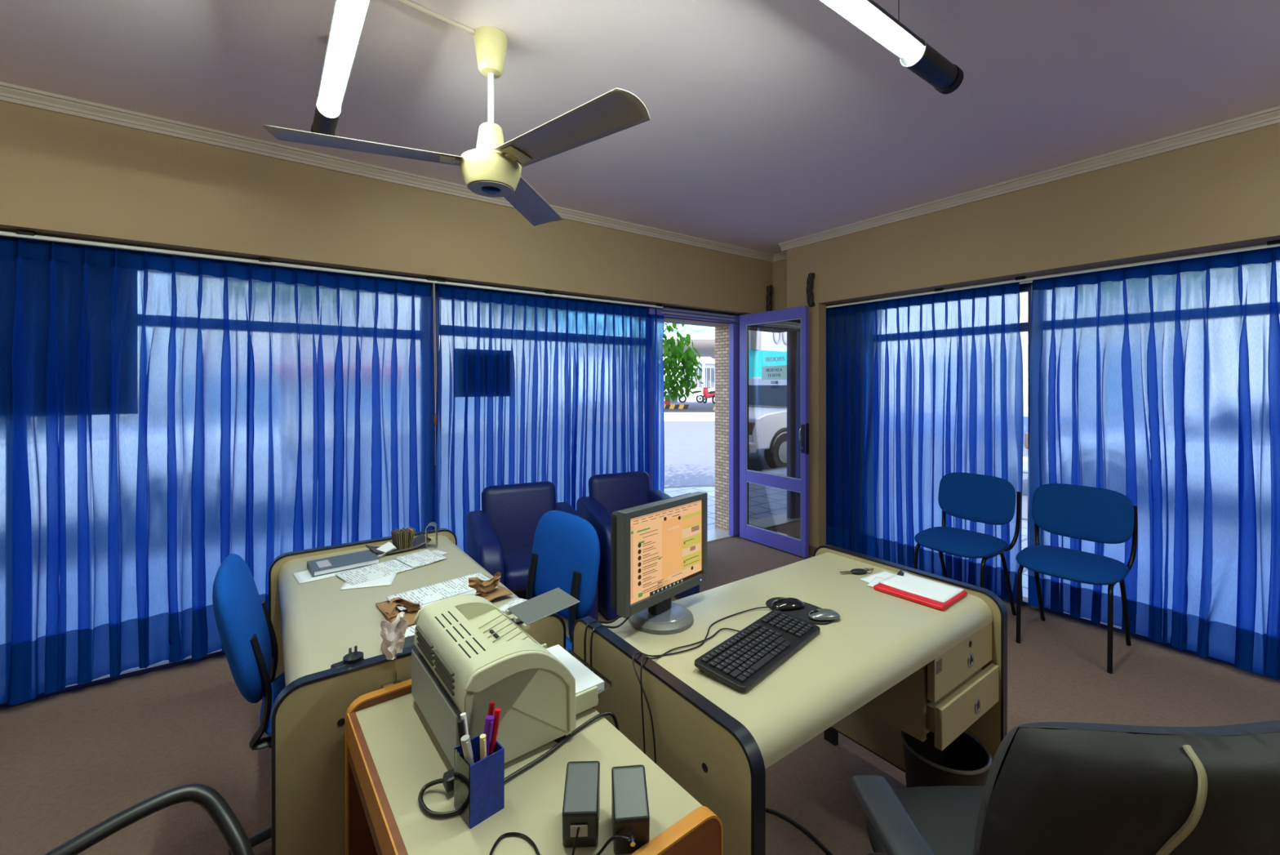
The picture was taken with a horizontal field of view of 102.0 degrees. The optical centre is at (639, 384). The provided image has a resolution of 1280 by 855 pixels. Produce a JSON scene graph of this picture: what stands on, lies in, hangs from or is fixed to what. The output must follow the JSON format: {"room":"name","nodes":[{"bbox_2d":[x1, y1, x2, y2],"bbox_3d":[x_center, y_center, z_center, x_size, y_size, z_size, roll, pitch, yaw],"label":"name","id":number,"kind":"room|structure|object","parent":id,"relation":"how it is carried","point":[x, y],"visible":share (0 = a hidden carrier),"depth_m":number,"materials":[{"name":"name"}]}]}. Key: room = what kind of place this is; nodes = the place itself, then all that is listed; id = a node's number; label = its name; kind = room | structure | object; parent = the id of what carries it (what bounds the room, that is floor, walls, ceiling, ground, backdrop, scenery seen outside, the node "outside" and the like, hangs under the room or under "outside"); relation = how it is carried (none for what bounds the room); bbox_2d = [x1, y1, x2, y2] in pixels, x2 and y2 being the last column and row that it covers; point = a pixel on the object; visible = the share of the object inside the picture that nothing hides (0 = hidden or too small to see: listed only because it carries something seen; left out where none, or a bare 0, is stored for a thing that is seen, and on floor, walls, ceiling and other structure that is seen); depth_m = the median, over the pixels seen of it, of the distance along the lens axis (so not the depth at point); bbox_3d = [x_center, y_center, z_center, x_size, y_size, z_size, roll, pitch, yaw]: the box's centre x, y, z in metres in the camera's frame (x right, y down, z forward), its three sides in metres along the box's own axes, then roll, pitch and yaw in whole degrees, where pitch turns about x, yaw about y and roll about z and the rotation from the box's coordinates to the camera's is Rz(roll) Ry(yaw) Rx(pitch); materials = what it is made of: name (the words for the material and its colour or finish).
{"room":"office","nodes":[
{"label":"office","id":0,"kind":"room"},
{"bbox_2d":[0,101,773,535],"bbox_3d":[-1.521,0.090,3.152,6.630,2.640,0.350,0,0,-36],"label":"wall","id":1,"kind":"structure","parent":0,"point":[62,175],"depth_m":2.76,"materials":[{"name":"beige paint"}]},
{"bbox_2d":[0,235,429,707],"bbox_3d":[-2.801,0.380,2.294,3.550,2.060,0.070,0,0,-36],"label":"window","id":2,"kind":"structure","parent":1,"relation":"in","point":[165,664],"depth_m":2.54,"materials":[{"name":"blue"}]},
{"bbox_2d":[0,229,654,306],"bbox_3d":[-2.010,-0.647,2.711,5.320,0.024,0.010,0,0,-36],"label":"trim","id":3,"kind":"structure","parent":1,"relation":"attached to","point":[4,230],"depth_m":2.77,"materials":[{"name":"brown"}]},
{"bbox_2d":[0,229,662,308],"bbox_3d":[-1.413,-0.643,3.097,3.940,0.030,0.030,0,0,-36],"label":"rail","id":4,"kind":"object","parent":1,"relation":"attached to","point":[20,233],"visible":1,"depth_m":2.73,"materials":[{"name":"metal"}]},
{"bbox_2d":[0,237,433,704],"bbox_3d":[-2.154,0.370,2.607,2.151,1.997,0.078,0,0,-36],"label":"curtain","id":5,"kind":"object","parent":4,"relation":"hanging from","point":[157,428],"visible":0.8,"depth_m":2.53,"materials":[{"name":"fabric"}]},
{"bbox_2d":[433,283,436,457],"bbox_3d":[-1.257,-0.070,3.183,0.020,1.120,0.032,0,0,-36],"label":"pull cord","id":6,"kind":"object","parent":4,"relation":"hanging from","point":[435,414],"visible":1,"depth_m":3.18,"materials":[{"name":"fabric"}]},
{"bbox_2d":[434,284,664,552],"bbox_3d":[-0.541,0.370,3.778,1.835,1.998,0.072,0,0,-36],"label":"curtain","id":7,"kind":"object","parent":4,"relation":"hanging from","point":[531,393],"visible":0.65,"depth_m":3.66,"materials":[{"name":"fabric"}]},
{"bbox_2d":[0,81,773,262],"bbox_3d":[-1.404,-1.199,2.991,6.630,0.062,0.046,0,0,-36],"label":"trim","id":8,"kind":"structure","parent":1,"relation":"attached to","point":[10,93],"depth_m":2.68,"materials":[{"name":"paint"}]},
{"bbox_2d":[429,283,645,528],"bbox_3d":[-0.629,0.380,3.864,1.810,2.060,0.070,0,0,-36],"label":"window","id":9,"kind":"structure","parent":1,"relation":"in","point":[435,388],"depth_m":3.33,"materials":[{"name":"blue"}]},
{"bbox_2d":[645,306,808,557],"bbox_3d":[0.708,0.377,4.244,1.058,2.043,0.833,0,0,-36],"label":"door","id":10,"kind":"structure","parent":1,"relation":"in","point":[756,514],"depth_m":4.61,"materials":[{"name":"blue paint"}]},
{"bbox_2d":[766,284,773,311],"bbox_3d":[1.222,-0.778,4.888,0.064,0.326,0.056,0,0,-19],"label":"cable","id":11,"kind":"object","parent":1,"relation":"hanging from","point":[769,288],"visible":0.77,"depth_m":4.87,"materials":[{"name":"black plastic"}]},
{"bbox_2d":[147,269,735,327],"bbox_3d":[-1.765,-0.963,3.105,6.380,0.795,0.260,0,0,-36],"label":"wall","id":12,"kind":"structure","parent":0,"point":[666,319],"depth_m":4.66,"materials":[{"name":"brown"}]},
{"bbox_2d":[0,0,1279,254],"bbox_3d":[0.210,-1.280,0.904,6.800,0.100,6.020,0,0,-36],"label":"ceiling","id":13,"kind":"structure","parent":0,"point":[772,122],"depth_m":2.10,"materials":[{"name":"paint"}]},
{"bbox_2d":[311,0,370,136],"bbox_3d":[-0.850,-1.105,1.499,0.081,0.250,1.506,0,0,-36],"label":"lamp","id":14,"kind":"object","parent":13,"relation":"hanging from","point":[348,17],"visible":0.94,"depth_m":1.63,"materials":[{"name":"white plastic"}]},
{"bbox_2d":[395,0,475,35],"bbox_3d":[-1.146,-1.224,1.327,1.502,0.016,0.016,0,0,-40],"label":"cable cover","id":15,"kind":"object","parent":13,"relation":"attached to","point":[407,2],"visible":0.89,"depth_m":1.72,"materials":[{"name":"paint"}]},
{"bbox_2d":[262,26,650,226],"bbox_3d":[-0.550,-0.957,1.740,1.159,0.546,1.167,0,0,-36],"label":"ceiling fan","id":16,"kind":"object","parent":13,"relation":"hanging from","point":[493,169],"visible":1,"depth_m":1.74,"materials":[{"name":"beige metal"}]},
{"bbox_2d":[817,0,964,94],"bbox_3d":[0.433,-1.105,1.300,1.506,0.250,0.081,0,0,-36],"label":"lamp","id":17,"kind":"object","parent":13,"relation":"hanging from","point":[914,54],"visible":1,"depth_m":1.54,"materials":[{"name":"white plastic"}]},
{"bbox_2d":[0,528,1279,854],"bbox_3d":[0.198,1.464,0.921,6.800,0.132,6.060,0,0,-36],"label":"floor","id":18,"kind":"structure","parent":0,"point":[73,761],"depth_m":2.10,"materials":[{"name":"carpet"}]},
{"bbox_2d":[43,782,254,854],"bbox_3d":[-0.765,0.936,0.644,0.611,0.948,0.608,0,0,-36],"label":"office chair","id":19,"kind":"object","parent":18,"relation":"on","point":[209,798],"visible":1,"depth_m":0.93,"materials":[{"name":"black plastic"}]},
{"bbox_2d":[212,553,285,854],"bbox_3d":[-0.997,0.962,1.645,0.560,0.894,0.575,0,0,-42],"label":"swivel chair","id":20,"kind":"object","parent":18,"relation":"on","point":[246,629],"visible":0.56,"depth_m":1.44,"materials":[{"name":"blue fabric"}]},
{"bbox_2d":[268,528,565,854],"bbox_3d":[-0.802,1.024,1.712,0.686,0.772,1.067,0,0,-36],"label":"office desk","id":21,"kind":"object","parent":18,"relation":"on","point":[316,623],"visible":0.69,"depth_m":1.22,"materials":[{"name":"beige"}]},
{"bbox_2d":[293,568,352,583],"bbox_3d":[-1.099,0.658,1.834,0.200,0.001,0.130,0,0,-42],"label":"paper sheet","id":22,"kind":"object","parent":21,"relation":"on","point":[302,576],"visible":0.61,"depth_m":1.78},
{"bbox_2d":[306,549,379,577],"bbox_3d":[-1.081,0.647,1.890,0.210,0.022,0.130,0,0,-40],"label":"binder","id":23,"kind":"object","parent":21,"relation":"on","point":[329,565],"visible":0.99,"depth_m":1.86,"materials":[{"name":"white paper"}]},
{"bbox_2d":[330,645,364,668],"bbox_3d":[-0.674,0.634,1.197,0.042,0.051,0.065,0,0,42],"label":"power adapter","id":24,"kind":"object","parent":21,"relation":"on","point":[352,657],"visible":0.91,"depth_m":1.20,"materials":[{"name":"black plastic"}]},
{"bbox_2d":[340,568,396,589],"bbox_3d":[-0.920,0.658,1.784,0.150,0.001,0.200,0,0,-16],"label":"paper sheet","id":25,"kind":"object","parent":21,"relation":"on","point":[388,580],"visible":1,"depth_m":1.72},
{"bbox_2d":[335,558,432,585],"bbox_3d":[-0.909,0.655,1.854,0.145,0.004,0.280,0,0,40],"label":"printed letter","id":26,"kind":"object","parent":21,"relation":"on","point":[366,573],"visible":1,"depth_m":1.82,"materials":[{"name":"paper"}]},
{"bbox_2d":[393,548,446,567],"bbox_3d":[-0.828,0.651,1.956,0.150,0.006,0.130,0,0,40],"label":"printed letter","id":27,"kind":"object","parent":26,"relation":"on","point":[425,556],"visible":1,"depth_m":1.96,"materials":[{"name":"paper"}]},
{"bbox_2d":[380,611,408,659],"bbox_3d":[-0.577,0.589,1.217,0.029,0.102,0.056,0,0,39],"label":"crumpled tissue","id":28,"kind":"object","parent":21,"relation":"on","point":[390,633],"visible":1,"depth_m":1.21,"materials":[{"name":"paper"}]},
{"bbox_2d":[381,634,414,653],"bbox_3d":[-0.530,0.652,1.338,0.240,0.014,0.070,0,0,-37],"label":"notebook","id":29,"kind":"object","parent":21,"relation":"on","point":[409,641],"visible":0.09,"depth_m":1.31,"materials":[{"name":"grey paper"}]},
{"bbox_2d":[365,533,431,553],"bbox_3d":[-0.963,0.640,2.074,0.220,0.027,0.100,0,0,-44],"label":"tray","id":30,"kind":"object","parent":21,"relation":"on","point":[420,540],"visible":0.66,"depth_m":2.07,"materials":[{"name":"grey"}]},
{"bbox_2d":[373,541,396,557],"bbox_3d":[-0.993,0.641,2.018,0.077,0.046,0.063,0,0,-44],"label":"stack","id":31,"kind":"object","parent":30,"relation":"in","point":[388,546],"visible":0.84,"depth_m":2.01,"materials":[{"name":"paper"}]},
{"bbox_2d":[391,525,415,549],"bbox_3d":[-0.949,0.613,2.079,0.072,0.070,0.064,0,0,-44],"label":"bundle","id":32,"kind":"object","parent":30,"relation":"in","point":[402,538],"visible":0.98,"depth_m":2.06,"materials":[{"name":"brown"}]},
{"bbox_2d":[425,521,437,548],"bbox_3d":[-0.845,0.611,2.104,0.040,0.098,0.044,0,0,-14],"label":"holder","id":33,"kind":"object","parent":21,"relation":"on","point":[432,523],"visible":0.98,"depth_m":2.09,"materials":[{"name":"silver metal"}]},
{"bbox_2d":[375,574,512,626],"bbox_3d":[-0.592,0.650,1.578,0.341,0.022,0.211,0,0,-40],"label":"envelope","id":34,"kind":"object","parent":21,"relation":"on","point":[500,591],"visible":0.29,"depth_m":1.54,"materials":[{"name":"paper"}]},
{"bbox_2d":[385,596,421,617],"bbox_3d":[-0.682,0.633,1.483,0.095,0.034,0.120,0,0,-36],"label":"crumpled bag","id":35,"kind":"object","parent":34,"relation":"on","point":[392,610],"visible":0.99,"depth_m":1.48,"materials":[{"name":"paper"}]},
{"bbox_2d":[386,571,490,610],"bbox_3d":[-0.614,0.639,1.620,0.300,0.004,0.125,0,0,-44],"label":"list","id":36,"kind":"object","parent":34,"relation":"on","point":[432,593],"visible":0.72,"depth_m":1.61,"materials":[{"name":"paper"}]},
{"bbox_2d":[467,571,501,595],"bbox_3d":[-0.473,0.617,1.601,0.105,0.055,0.047,0,0,-36],"label":"crumpled bag","id":37,"kind":"object","parent":34,"relation":"on","point":[484,587],"visible":1,"depth_m":1.59,"materials":[{"name":"paper"}]},
{"bbox_2d":[497,596,528,611],"bbox_3d":[-0.343,0.658,1.535,0.135,0.001,0.095,0,0,26],"label":"printed letter","id":38,"kind":"object","parent":21,"relation":"on","point":[517,600],"visible":0.29,"depth_m":1.56,"materials":[{"name":"paper"}]},
{"bbox_2d":[466,480,598,620],"bbox_3d":[-0.660,1.021,3.091,0.650,0.778,0.633,0,0,-26],"label":"armchair","id":39,"kind":"object","parent":18,"relation":"on","point":[500,536],"visible":0.51,"depth_m":3.19,"materials":[{"name":"leather"}]},
{"bbox_2d":[344,678,723,854],"bbox_3d":[-0.255,1.051,0.992,0.440,0.723,0.706,0,0,-38],"label":"table","id":40,"kind":"object","parent":18,"relation":"on","point":[392,751],"visible":0.6,"depth_m":0.92,"materials":[{"name":"beige laminate"}]},
{"bbox_2d":[453,733,504,828],"bbox_3d":[-0.271,0.660,0.872,0.061,0.100,0.060,0,0,-44],"label":"pencil cup","id":41,"kind":"object","parent":40,"relation":"on","point":[479,786],"visible":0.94,"depth_m":0.85,"materials":[{"name":"blue plastic"}]},
{"bbox_2d":[457,719,465,757],"bbox_3d":[-0.292,0.634,0.868,0.031,0.142,0.010,0,0,22],"label":"pen","id":42,"kind":"object","parent":41,"relation":"in","point":[460,722],"visible":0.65,"depth_m":0.87,"materials":[{"name":"black plastic"}]},
{"bbox_2d":[460,733,474,764],"bbox_3d":[-0.277,0.641,0.854,0.035,0.128,0.020,0,0,-36],"label":"marker","id":43,"kind":"object","parent":41,"relation":"in","point":[465,739],"visible":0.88,"depth_m":0.85,"materials":[{"name":"white plastic"}]},
{"bbox_2d":[480,733,486,759],"bbox_3d":[-0.259,0.642,0.859,0.011,0.124,0.016,0,0,0],"label":"pencil","id":44,"kind":"object","parent":41,"relation":"in","point":[482,736],"visible":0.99,"depth_m":0.85,"materials":[{"name":"plastic"}]},
{"bbox_2d":[480,715,494,759],"bbox_3d":[-0.262,0.636,0.876,0.019,0.138,0.038,0,0,38],"label":"marker","id":45,"kind":"object","parent":41,"relation":"in","point":[489,720],"visible":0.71,"depth_m":0.88,"materials":[{"name":"purple plastic"}]},
{"bbox_2d":[488,707,501,755],"bbox_3d":[-0.252,0.632,0.885,0.013,0.146,0.034,0,0,40],"label":"pen","id":46,"kind":"object","parent":41,"relation":"in","point":[497,711],"visible":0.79,"depth_m":0.89,"materials":[{"name":"red plastic"}]},
{"bbox_2d":[411,586,612,768],"bbox_3d":[-0.270,0.604,1.147,0.370,0.211,0.344,0,0,-38],"label":"printer","id":47,"kind":"object","parent":40,"relation":"on","point":[467,654],"visible":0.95,"depth_m":1.01,"materials":[{"name":"beige plastic"}]},
{"bbox_2d":[443,768,453,792],"bbox_3d":[-0.325,0.690,0.908,0.033,0.024,0.028,0,0,-36],"label":"plug","id":48,"kind":"object","parent":47,"relation":"attached to","point":[448,775],"visible":0.49,"depth_m":0.89,"materials":[{"name":"black plastic"}]},
{"bbox_2d":[413,594,492,622],"bbox_3d":[-0.423,0.595,1.239,0.222,0.190,0.010,0,0,-38],"label":"hood","id":49,"kind":"object","parent":47,"relation":"attached to","point":[417,618],"depth_m":1.20,"materials":[{"name":"plastic"}]},
{"bbox_2d":[464,649,576,731],"bbox_3d":[-0.218,0.595,0.976,0.222,0.190,0.010,0,0,-38],"label":"hood","id":50,"kind":"object","parent":47,"relation":"attached to","point":[533,690],"depth_m":0.98,"materials":[{"name":"plastic"}]},
{"bbox_2d":[541,643,598,714],"bbox_3d":[-0.204,0.678,1.198,0.105,0.040,0.244,0,0,-38],"label":"tray","id":51,"kind":"object","parent":47,"relation":"on","point":[587,699],"depth_m":1.11,"materials":[{"name":"plastic"}]},
{"bbox_2d":[546,644,604,693],"bbox_3d":[-0.186,0.674,1.212,0.106,0.022,0.210,0,0,-38],"label":"paper stack","id":52,"kind":"object","parent":47,"relation":"in","point":[585,678],"visible":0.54,"depth_m":1.20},
{"bbox_2d":[417,711,619,817],"bbox_3d":[-0.195,0.847,0.985,0.417,0.325,0.088,0,0,-36],"label":"power cable","id":53,"kind":"object","parent":40,"relation":"on","point":[432,813],"visible":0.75,"depth_m":0.94,"materials":[{"name":"black plastic"}]},
{"bbox_2d":[488,831,630,854],"bbox_3d":[-0.125,0.688,0.788,0.207,0.043,0.094,0,0,-11],"label":"cable","id":54,"kind":"object","parent":40,"relation":"on","point":[617,836],"visible":1,"depth_m":0.79,"materials":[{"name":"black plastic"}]},
{"bbox_2d":[562,760,599,847],"bbox_3d":[-0.093,0.666,0.828,0.054,0.087,0.090,0,0,-2],"label":"power adapter","id":55,"kind":"object","parent":40,"relation":"on","point":[581,799],"visible":1,"depth_m":0.80,"materials":[{"name":"plastic"}]},
{"bbox_2d":[611,764,649,853],"bbox_3d":[-0.016,0.666,0.813,0.054,0.087,0.100,0,0,-6],"label":"power adapter","id":56,"kind":"object","parent":40,"relation":"on","point":[630,815],"visible":0.97,"depth_m":0.79,"materials":[{"name":"plastic"}]},
{"bbox_2d":[526,510,599,654],"bbox_3d":[-0.470,0.971,1.970,0.564,0.877,0.567,0,0,-44],"label":"swivel chair","id":57,"kind":"object","parent":18,"relation":"on","point":[565,555],"visible":0.38,"depth_m":2.07,"materials":[{"name":"blue fabric"}]},
{"bbox_2d":[576,471,699,620],"bbox_3d":[-0.033,1.021,3.495,0.650,0.778,0.633,0,0,-26],"label":"armchair","id":58,"kind":"object","parent":18,"relation":"on","point":[608,493],"visible":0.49,"depth_m":3.58,"materials":[{"name":"leather"}]},
{"bbox_2d":[572,544,1007,854],"bbox_3d":[0.464,1.024,1.517,1.132,0.772,0.669,0,0,-36],"label":"office desk","id":59,"kind":"object","parent":18,"relation":"on","point":[889,664],"visible":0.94,"depth_m":1.33,"materials":[{"name":"beige"}]},
{"bbox_2d":[611,491,707,634],"bbox_3d":[0.070,0.494,1.474,0.184,0.330,0.356,0,0,43],"label":"monitor","id":60,"kind":"object","parent":59,"relation":"on","point":[660,548],"visible":1,"depth_m":1.43,"materials":[{"name":"grey plastic"}]},
{"bbox_2d":[583,615,620,666],"bbox_3d":[-0.104,0.984,1.379,0.069,0.752,0.145,0,0,39],"label":"cable","id":61,"kind":"object","parent":60,"relation":"hanging from","point":[618,616],"visible":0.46,"depth_m":1.38,"materials":[{"name":"black plastic"}]},
{"bbox_2d":[590,615,631,707],"bbox_3d":[-0.081,0.984,1.371,0.157,0.752,0.044,0,0,-43],"label":"cable","id":62,"kind":"object","parent":60,"relation":"hanging from","point":[627,618],"visible":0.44,"depth_m":1.35,"materials":[{"name":"black plastic"}]},
{"bbox_2d":[640,627,740,754],"bbox_3d":[0.119,0.919,1.282,0.343,0.582,0.061,0,0,-41],"label":"cable","id":63,"kind":"object","parent":59,"relation":"attached to","point":[718,630],"visible":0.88,"depth_m":1.20,"materials":[{"name":"black plastic"}]},
{"bbox_2d":[631,605,772,763],"bbox_3d":[0.173,0.919,1.351,0.103,0.583,0.539,0,0,41],"label":"cable","id":64,"kind":"object","parent":59,"relation":"on","point":[713,623],"visible":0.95,"depth_m":1.25,"materials":[{"name":"black plastic"}]},
{"bbox_2d":[694,608,820,691],"bbox_3d":[0.302,0.645,1.289,0.138,0.029,0.385,0,0,43],"label":"keyboard","id":65,"kind":"object","parent":59,"relation":"on","point":[747,656],"visible":1,"depth_m":1.25,"materials":[{"name":"black plastic"}]},
{"bbox_2d":[765,596,834,624],"bbox_3d":[0.465,0.657,1.515,0.120,0.004,0.202,0,0,-44],"label":"mouse pad","id":66,"kind":"object","parent":59,"relation":"on","point":[802,612],"visible":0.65,"depth_m":1.50,"materials":[{"name":"black"}]},
{"bbox_2d":[771,597,804,609],"bbox_3d":[0.437,0.642,1.532,0.100,0.026,0.056,0,0,-14],"label":"computer mouse","id":67,"kind":"object","parent":66,"relation":"on","point":[783,603],"visible":1,"depth_m":1.51,"materials":[{"name":"black plastic"}]},
{"bbox_2d":[808,608,839,620],"bbox_3d":[0.519,0.644,1.462,0.090,0.023,0.050,0,0,-8],"label":"computer mouse","id":68,"kind":"object","parent":66,"relation":"on","point":[822,614],"visible":1,"depth_m":1.45,"materials":[{"name":"silver metal"}]},
{"bbox_2d":[840,567,874,573],"bbox_3d":[0.769,0.652,1.817,0.141,0.014,0.034,0,0,-17],"label":"bunch","id":69,"kind":"object","parent":59,"relation":"on","point":[856,571],"visible":1,"depth_m":1.81,"materials":[{"name":"black plastic"}]},
{"bbox_2d":[859,570,895,582],"bbox_3d":[0.834,0.658,1.757,0.150,0.001,0.100,0,0,-33],"label":"paper sheet","id":70,"kind":"object","parent":59,"relation":"on","point":[884,574],"visible":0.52,"depth_m":1.78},
{"bbox_2d":[873,582,967,610],"bbox_3d":[0.889,0.652,1.649,0.187,0.014,0.210,0,0,-39],"label":"folder","id":71,"kind":"object","parent":59,"relation":"on","point":[880,587],"visible":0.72,"depth_m":1.58,"materials":[{"name":"red"}]},
{"bbox_2d":[878,572,964,602],"bbox_3d":[0.898,0.643,1.659,0.155,0.008,0.195,0,0,-39],"label":"paper sheet","id":72,"kind":"object","parent":71,"relation":"on","point":[909,583],"visible":0.98,"depth_m":1.65,"materials":[{"name":"paper"}]},
{"bbox_2d":[765,807,833,854],"bbox_3d":[0.480,1.406,1.650,0.312,0.012,0.055,0,0,41],"label":"cable","id":73,"kind":"object","parent":18,"relation":"on","point":[792,821],"visible":0.7,"depth_m":1.64,"materials":[{"name":"black plastic"}]},
{"bbox_2d":[900,729,991,787],"bbox_3d":[0.926,1.249,1.577,0.239,0.322,0.239,0,0,-36],"label":"waste bin","id":74,"kind":"object","parent":18,"relation":"on","point":[966,760],"visible":0.33,"depth_m":1.58,"materials":[{"name":"black"}]},
{"bbox_2d":[913,471,1021,615],"bbox_3d":[1.994,0.993,3.207,0.499,0.842,0.453,0,0,-34],"label":"chair","id":75,"kind":"object","parent":18,"relation":"on","point":[980,498],"visible":0.99,"depth_m":3.20,"materials":[{"name":"blue fabric"}]},
{"bbox_2d":[850,720,1279,854],"bbox_3d":[0.731,0.927,0.934,0.678,0.965,0.653,0,0,-1],"label":"office chair","id":76,"kind":"object","parent":18,"relation":"on","point":[1051,788],"visible":1,"depth_m":0.65,"materials":[{"name":"black leather"}]},
{"bbox_2d":[1015,483,1137,673],"bbox_3d":[2.346,0.993,2.815,0.499,0.842,0.453,0,0,-38],"label":"chair","id":77,"kind":"object","parent":18,"relation":"on","point":[1091,513],"visible":1,"depth_m":2.83,"materials":[{"name":"blue fabric"}]},
{"bbox_2d":[764,123,1279,546],"bbox_3d":[2.843,0.090,2.698,0.430,2.640,5.840,0,0,-36],"label":"wall","id":78,"kind":"structure","parent":0,"point":[1222,193],"depth_m":3.13,"materials":[{"name":"beige paint"}]},
{"bbox_2d":[715,325,728,531],"bbox_3d":[0.851,0.410,5.022,0.095,2.000,0.260,0,0,-36],"label":"brick pillar","id":79,"kind":"structure","parent":78,"relation":"attached to","point":[722,333],"depth_m":5.02,"materials":[{"name":"brick"}]},
{"bbox_2d":[772,251,786,262],"bbox_3d":[1.357,-1.199,4.789,0.046,0.062,0.370,0,0,-36],"label":"trim","id":80,"kind":"structure","parent":78,"relation":"attached to","point":[782,255],"depth_m":4.85,"materials":[{"name":"paint"}]},
{"bbox_2d":[806,272,814,306],"bbox_3d":[1.403,-0.782,4.268,0.066,0.279,0.064,0,0,-36],"label":"cable","id":81,"kind":"object","parent":78,"relation":"attached to","point":[810,298],"visible":1,"depth_m":4.25,"materials":[{"name":"plastic"}]},
{"bbox_2d":[876,282,1032,606],"bbox_3d":[2.194,0.380,3.741,0.060,2.060,1.110,0,0,-36],"label":"window","id":82,"kind":"structure","parent":78,"relation":"in","point":[1024,287],"depth_m":3.31,"materials":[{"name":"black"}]},
{"bbox_2d":[778,106,1279,251],"bbox_3d":[2.793,-1.199,2.360,0.046,0.062,5.350,0,0,-36],"label":"trim","id":83,"kind":"structure","parent":78,"relation":"attached to","point":[1269,117],"depth_m":2.90,"materials":[{"name":"paint"}]},
{"bbox_2d":[826,239,1279,308],"bbox_3d":[2.657,-0.654,2.801,0.030,0.030,4.025,0,0,-36],"label":"rail","id":84,"kind":"object","parent":78,"relation":"attached to","point":[1274,243],"visible":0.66,"depth_m":2.96,"materials":[{"name":"metal"}]},
{"bbox_2d":[826,281,1023,603],"bbox_3d":[1.956,0.360,3.844,0.075,2.038,1.495,0,0,-37],"label":"curtain","id":85,"kind":"object","parent":84,"relation":"hanging from","point":[917,394],"visible":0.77,"depth_m":3.74,"materials":[{"name":"fabric"}]},
{"bbox_2d":[1027,246,1279,679],"bbox_3d":[3.145,0.357,2.189,0.074,2.032,2.541,0,0,-36],"label":"curtain","id":86,"kind":"object","parent":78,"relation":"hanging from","point":[1162,393],"visible":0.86,"depth_m":2.70,"materials":[{"name":"fabric"}]},
{"bbox_2d":[1031,260,1278,665],"bbox_3d":[3.536,0.380,1.885,0.070,2.060,3.510,0,0,-36],"label":"window","id":87,"kind":"structure","parent":78,"relation":"in","point":[1118,628],"depth_m":2.97,"materials":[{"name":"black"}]},
{"label":"outside","id":88,"kind":"structure","parent":0,"visible":0},
{"bbox_2d":[663,412,715,417],"bbox_3d":[-1.000,1.535,25.650,30.000,0.070,5.500,0,0,0],"label":"apron","id":89,"kind":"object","parent":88,"point":[666,415],"depth_m":25.71,"materials":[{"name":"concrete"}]},
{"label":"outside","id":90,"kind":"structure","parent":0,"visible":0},
{"bbox_2d":[663,400,1027,518],"bbox_3d":[3.362,1.590,20.945,150.000,0.040,150.000,0,0,-36],"label":"road surface","id":91,"kind":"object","parent":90,"point":[689,446],"depth_m":12.15,"materials":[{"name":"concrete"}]},
{"bbox_2d":[663,404,688,408],"bbox_3d":[2.260,1.430,34.250,1.920,0.280,0.500,0,0,0],"label":"kerb","id":92,"kind":"object","parent":91,"relation":"on","point":[665,406],"visible":0.91,"depth_m":34.00,"materials":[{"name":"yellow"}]},
{"bbox_2d":[662,322,715,356],"bbox_3d":[3.000,-1.310,33.970,20.000,5.760,16.060,0,0,0],"label":"canopy","id":93,"kind":"object","parent":91,"relation":"on","point":[703,337],"visible":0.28,"depth_m":26.00,"materials":[{"name":"beige"}]},
{"bbox_2d":[662,356,715,400],"bbox_3d":[3.000,-4.430,54.250,28.000,12.000,9.500,0,0,0],"label":"building","id":94,"kind":"structure","parent":91,"relation":"on","point":[709,363],"depth_m":49.95,"materials":[{"name":"white paint"}]},
{"bbox_2d":[693,368,715,386],"bbox_3d":[5.600,-0.705,49.925,3.260,1.850,0.050,0,0,0],"label":"grille","id":95,"kind":"object","parent":94,"relation":"attached to","point":[709,373],"depth_m":49.95,"materials":[{"name":"white paint"}]},
{"bbox_2d":[663,417,715,421],"bbox_3d":[-1.000,1.525,22.750,30.000,0.090,0.302,0,0,0],"label":"road edge","id":96,"kind":"structure","parent":91,"relation":"on","point":[664,419],"depth_m":22.60,"materials":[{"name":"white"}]},
{"bbox_2d":[678,387,702,402],"bbox_3d":[4.550,0.886,46.000,2.275,1.393,0.814,0,0,0],"label":"scooter","id":97,"kind":"object","parent":91,"relation":"on","point":[698,393],"visible":0.66,"depth_m":45.93,"materials":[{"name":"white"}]},
{"bbox_2d":[702,386,715,403],"bbox_3d":[5.900,0.886,44.000,0.814,1.393,2.275,0,0,-25],"label":"scooter","id":98,"kind":"object","parent":91,"relation":"on","point":[707,394],"visible":0.86,"depth_m":44.29,"materials":[{"name":"red"}]},
{"bbox_2d":[1019,292,1027,441],"bbox_3d":[16.879,-1.130,11.592,7.060,5.400,23.000,0,0,-36],"label":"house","id":99,"kind":"structure","parent":91,"relation":"on","point":[1023,296],"depth_m":14.31,"materials":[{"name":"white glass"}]},
{"bbox_2d":[1022,432,1027,473],"bbox_3d":[7.169,0.825,5.957,1.876,1.430,4.250,0,0,-36],"label":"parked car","id":100,"kind":"object","parent":91,"relation":"on","point":[1024,458],"visible":0.02,"depth_m":7.07,"materials":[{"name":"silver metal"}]},
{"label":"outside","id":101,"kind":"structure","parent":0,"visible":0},
{"bbox_2d":[663,486,1027,597],"bbox_3d":[-2.414,1.500,-16.711,36.500,0.140,35.750,0,0,-36],"label":"paving","id":102,"kind":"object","parent":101,"point":[674,491],"visible":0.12,"depth_m":5.86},
{"bbox_2d":[662,322,703,400],"bbox_3d":[-0.107,-0.156,6.580,1.951,3.173,1.772,0,0,-36],"label":"street tree","id":103,"kind":"object","parent":102,"relation":"on","point":[688,360],"visible":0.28,"depth_m":6.57,"materials":[{"name":"green plant"}]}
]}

